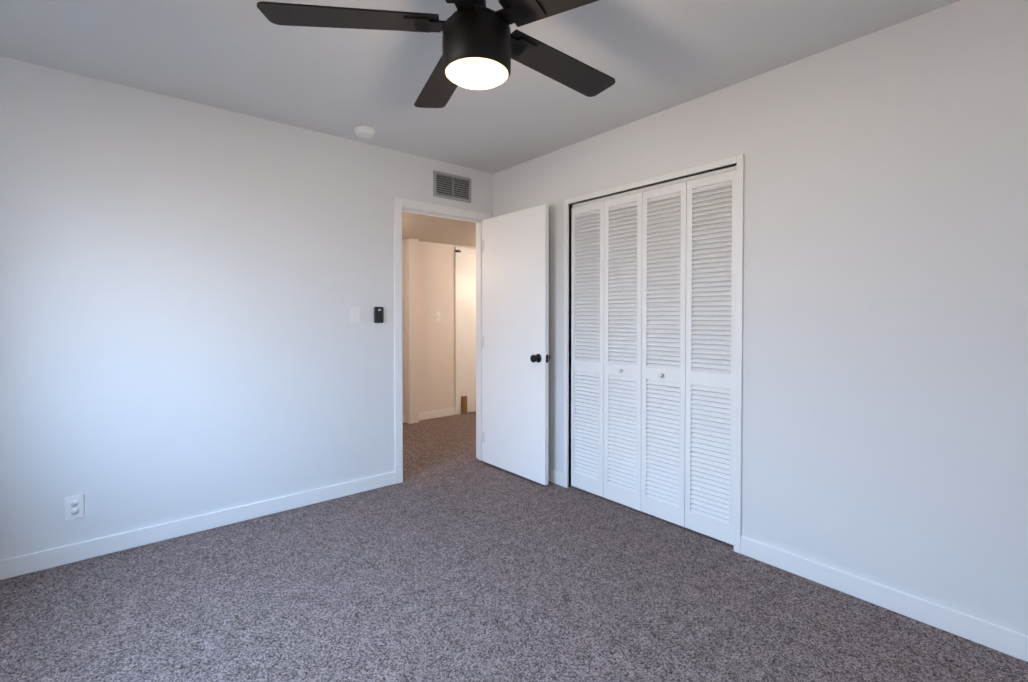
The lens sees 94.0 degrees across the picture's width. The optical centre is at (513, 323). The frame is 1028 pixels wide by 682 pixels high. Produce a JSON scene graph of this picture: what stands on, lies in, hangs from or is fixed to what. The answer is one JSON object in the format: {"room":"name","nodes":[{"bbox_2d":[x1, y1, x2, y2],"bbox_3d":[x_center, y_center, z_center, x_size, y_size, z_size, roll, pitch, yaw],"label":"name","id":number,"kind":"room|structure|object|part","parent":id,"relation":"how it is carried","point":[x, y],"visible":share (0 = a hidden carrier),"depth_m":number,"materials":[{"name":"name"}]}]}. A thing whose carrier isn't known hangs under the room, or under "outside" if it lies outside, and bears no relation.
{"room":"empty bedroom","nodes":[
{"label":"empty bedroom","id":0,"kind":"room"},
{"bbox_2d":[0,56,492,559],"bbox_3d":[-1.435,-0.037,3.137,3.420,2.450,0.120,-1,1,-40],"label":"wall","id":1,"kind":"structure","parent":0,"point":[185,285],"depth_m":2.69,"materials":[{"name":"paint"}]},
{"bbox_2d":[65,494,83,520],"bbox_3d":[-2.212,0.925,2.415,0.070,0.116,0.008,-1,1,-40],"label":"outlet","id":2,"kind":"object","parent":1,"relation":"attached to","point":[74,507],"visible":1,"depth_m":2.41,"materials":[{"name":"white plastic"}]},
{"bbox_2d":[0,471,394,579],"bbox_3d":[-1.731,1.148,2.819,2.231,0.092,0.016,-1,1,-40],"label":"baseboard","id":3,"kind":"structure","parent":1,"relation":"attached to","point":[58,556],"depth_m":2.68,"materials":[{"name":"white wood"}]},
{"bbox_2d":[350,306,359,322],"bbox_3d":[-1.102,-0.060,3.332,0.070,0.116,0.008,-1,1,-40],"label":"light switch","id":4,"kind":"object","parent":1,"relation":"attached to","point":[354,314],"visible":1,"depth_m":3.33,"materials":[{"name":"white plastic"}]},
{"bbox_2d":[374,307,383,322],"bbox_3d":[-0.967,-0.062,3.435,0.072,0.116,0.024,-1,1,-40],"label":"thermostat","id":5,"kind":"object","parent":1,"relation":"attached to","point":[378,314],"visible":1,"depth_m":3.43,"materials":[{"name":"black plastic"}]},
{"bbox_3d":[-0.961,-0.060,3.429,0.048,0.082,0.007,-1,1,-40],"label":"knob","id":6,"kind":"part","parent":5,"relation":"part of","materials":[{"name":"black plastic"}]},
{"bbox_2d":[394,197,491,483],"bbox_3d":[-0.579,0.124,3.859,0.893,2.104,0.152,-1,1,-40],"label":"door frame","id":7,"kind":"structure","parent":1,"relation":"attached to","point":[401,205],"depth_m":3.60,"materials":[{"name":"white wood"}]},
{"bbox_2d":[481,204,549,484],"bbox_3d":[-0.010,0.152,3.744,0.169,2.020,0.772,-1,1,-40],"label":"door","id":8,"kind":"structure","parent":7,"relation":"attached to","point":[515,289],"depth_m":3.68,"materials":[{"name":"white wood"}]},
{"bbox_3d":[-0.262,0.154,4.009,0.012,1.690,0.042,-1,1,-40],"label":"door hinges","id":9,"kind":"part","parent":8,"relation":"part of","materials":[{"name":"white metal"}]},
{"bbox_3d":[0.205,0.253,3.489,0.169,0.064,0.104,-1,1,-40],"label":"knob","id":10,"kind":"part","parent":8,"relation":"part of","materials":[{"name":"black metal"}]},
{"bbox_2d":[433,170,470,202],"bbox_3d":[-0.488,-1.088,3.827,0.350,0.200,0.014,-1,1,-40],"label":"air vent","id":11,"kind":"object","parent":1,"relation":"in","point":[451,186],"visible":1,"depth_m":3.82,"materials":[{"name":"silver metal"}]},
{"bbox_2d":[402,238,475,423],"bbox_3d":[-1.282,0.048,5.585,4.800,2.200,0.130,-1,1,-40],"label":"wall","id":12,"kind":"structure","parent":0,"point":[428,340],"depth_m":5.75,"materials":[{"name":"paint"}]},
{"bbox_2d":[403,407,455,422],"bbox_3d":[-1.876,1.112,5.050,2.980,0.090,0.012,-1,1,-40],"label":"baseboard","id":13,"kind":"structure","parent":12,"relation":"attached to","point":[436,413],"depth_m":5.82,"materials":[{"name":"white wood"}]},
{"bbox_2d":[435,312,440,320],"bbox_3d":[-0.922,-0.086,5.830,0.070,0.120,0.016,-1,1,-40],"label":"light switch","id":14,"kind":"object","parent":12,"relation":"attached to","point":[437,316],"visible":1,"depth_m":5.83,"materials":[{"name":"white plastic"}]},
{"bbox_2d":[455,246,475,414],"bbox_3d":[-0.368,0.087,6.261,0.910,2.100,0.072,-1,1,-40],"label":"door","id":15,"kind":"structure","parent":12,"relation":"attached to","point":[465,330],"depth_m":6.08,"materials":[{"name":"white wood"}]},
{"bbox_2d":[402,212,475,246],"bbox_3d":[-0.720,-1.001,4.898,4.600,0.080,1.680,-1,1,-40],"label":"ceiling","id":16,"kind":"structure","parent":0,"point":[426,228],"depth_m":4.96,"materials":[{"name":"paint"}]},
{"bbox_2d":[403,411,475,475],"bbox_3d":[-0.720,1.189,4.934,4.600,0.060,1.680,-1,1,-40],"label":"floor","id":17,"kind":"structure","parent":0,"point":[432,443],"depth_m":4.69,"materials":[{"name":"carpet"}]},
{"bbox_2d":[0,0,959,173],"bbox_3d":[-0.103,-1.286,1.532,3.420,0.100,4.260,-1,1,-40],"label":"ceiling","id":18,"kind":"structure","parent":0,"point":[248,57],"depth_m":2.25,"materials":[{"name":"paint"}]},
{"bbox_2d":[354,126,374,137],"bbox_3d":[-0.972,-1.244,3.127,0.132,0.036,0.132,-1,1,-40],"label":"smoke detector","id":19,"kind":"object","parent":18,"relation":"attached to","point":[364,132],"visible":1,"depth_m":3.09,"materials":[{"name":"white plastic"}]},
{"bbox_2d":[257,0,614,107],"bbox_3d":[-0.088,-1.009,1.567,1.223,0.454,1.273,-1,1,-40],"label":"ceiling fan","id":20,"kind":"object","parent":18,"relation":"hanging from","point":[482,45],"visible":1,"depth_m":1.49,"materials":[{"name":"black metal"}]},
{"bbox_2d":[0,458,1027,681],"bbox_3d":[-0.142,1.243,1.619,3.180,0.060,4.140,-1,1,-40],"label":"floor carpet","id":21,"kind":"object","parent":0,"point":[475,570],"visible":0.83,"depth_m":2.04,"materials":[{"name":"grey carpet"}]},
{"bbox_2d":[569,486,733,549],"bbox_3d":[1.085,1.217,3.252,0.800,0.060,1.704,-1,1,-40],"label":"floor","id":22,"kind":"structure","parent":0,"point":[703,536],"depth_m":2.92,"materials":[{"name":"carpet"}]},
{"bbox_2d":[493,0,1027,634],"bbox_3d":[1.199,-0.027,2.568,0.120,2.450,4.140,-1,1,-40],"label":"wall","id":23,"kind":"structure","parent":0,"point":[885,352],"depth_m":2.04,"materials":[{"name":"paint"}]},
{"bbox_2d":[548,468,563,486],"bbox_3d":[0.089,1.132,3.803,0.013,0.092,0.851,-1,1,-40],"label":"baseboard","id":24,"kind":"structure","parent":23,"relation":"attached to","point":[556,477],"depth_m":3.53,"materials":[{"name":"white wood"}]},
{"bbox_2d":[571,170,736,544],"bbox_3d":[0.794,0.179,2.991,0.063,1.995,1.193,-1,1,-40],"label":"closet doors","id":25,"kind":"structure","parent":23,"relation":"in","point":[653,287],"depth_m":2.90,"materials":[{"name":"white wood"}]},
{"bbox_3d":[0.783,0.306,2.984,0.033,0.030,0.329,-1,1,-40],"label":"knob","id":26,"kind":"part","parent":25,"relation":"part of","materials":[{"name":"white plastic"}]},
{"bbox_2d":[564,154,743,552],"bbox_3d":[0.819,0.155,3.012,0.134,2.070,1.274,-1,1,-40],"label":"trim","id":27,"kind":"structure","parent":23,"relation":"attached to","point":[705,170],"depth_m":2.61,"materials":[{"name":"white wood"}]},
{"bbox_2d":[740,536,1027,661],"bbox_3d":[1.782,1.165,1.787,0.016,0.092,1.865,-1,1,-40],"label":"baseboard","id":28,"kind":"structure","parent":23,"relation":"attached to","point":[990,635],"depth_m":2.00,"materials":[{"name":"white wood"}]}
]}

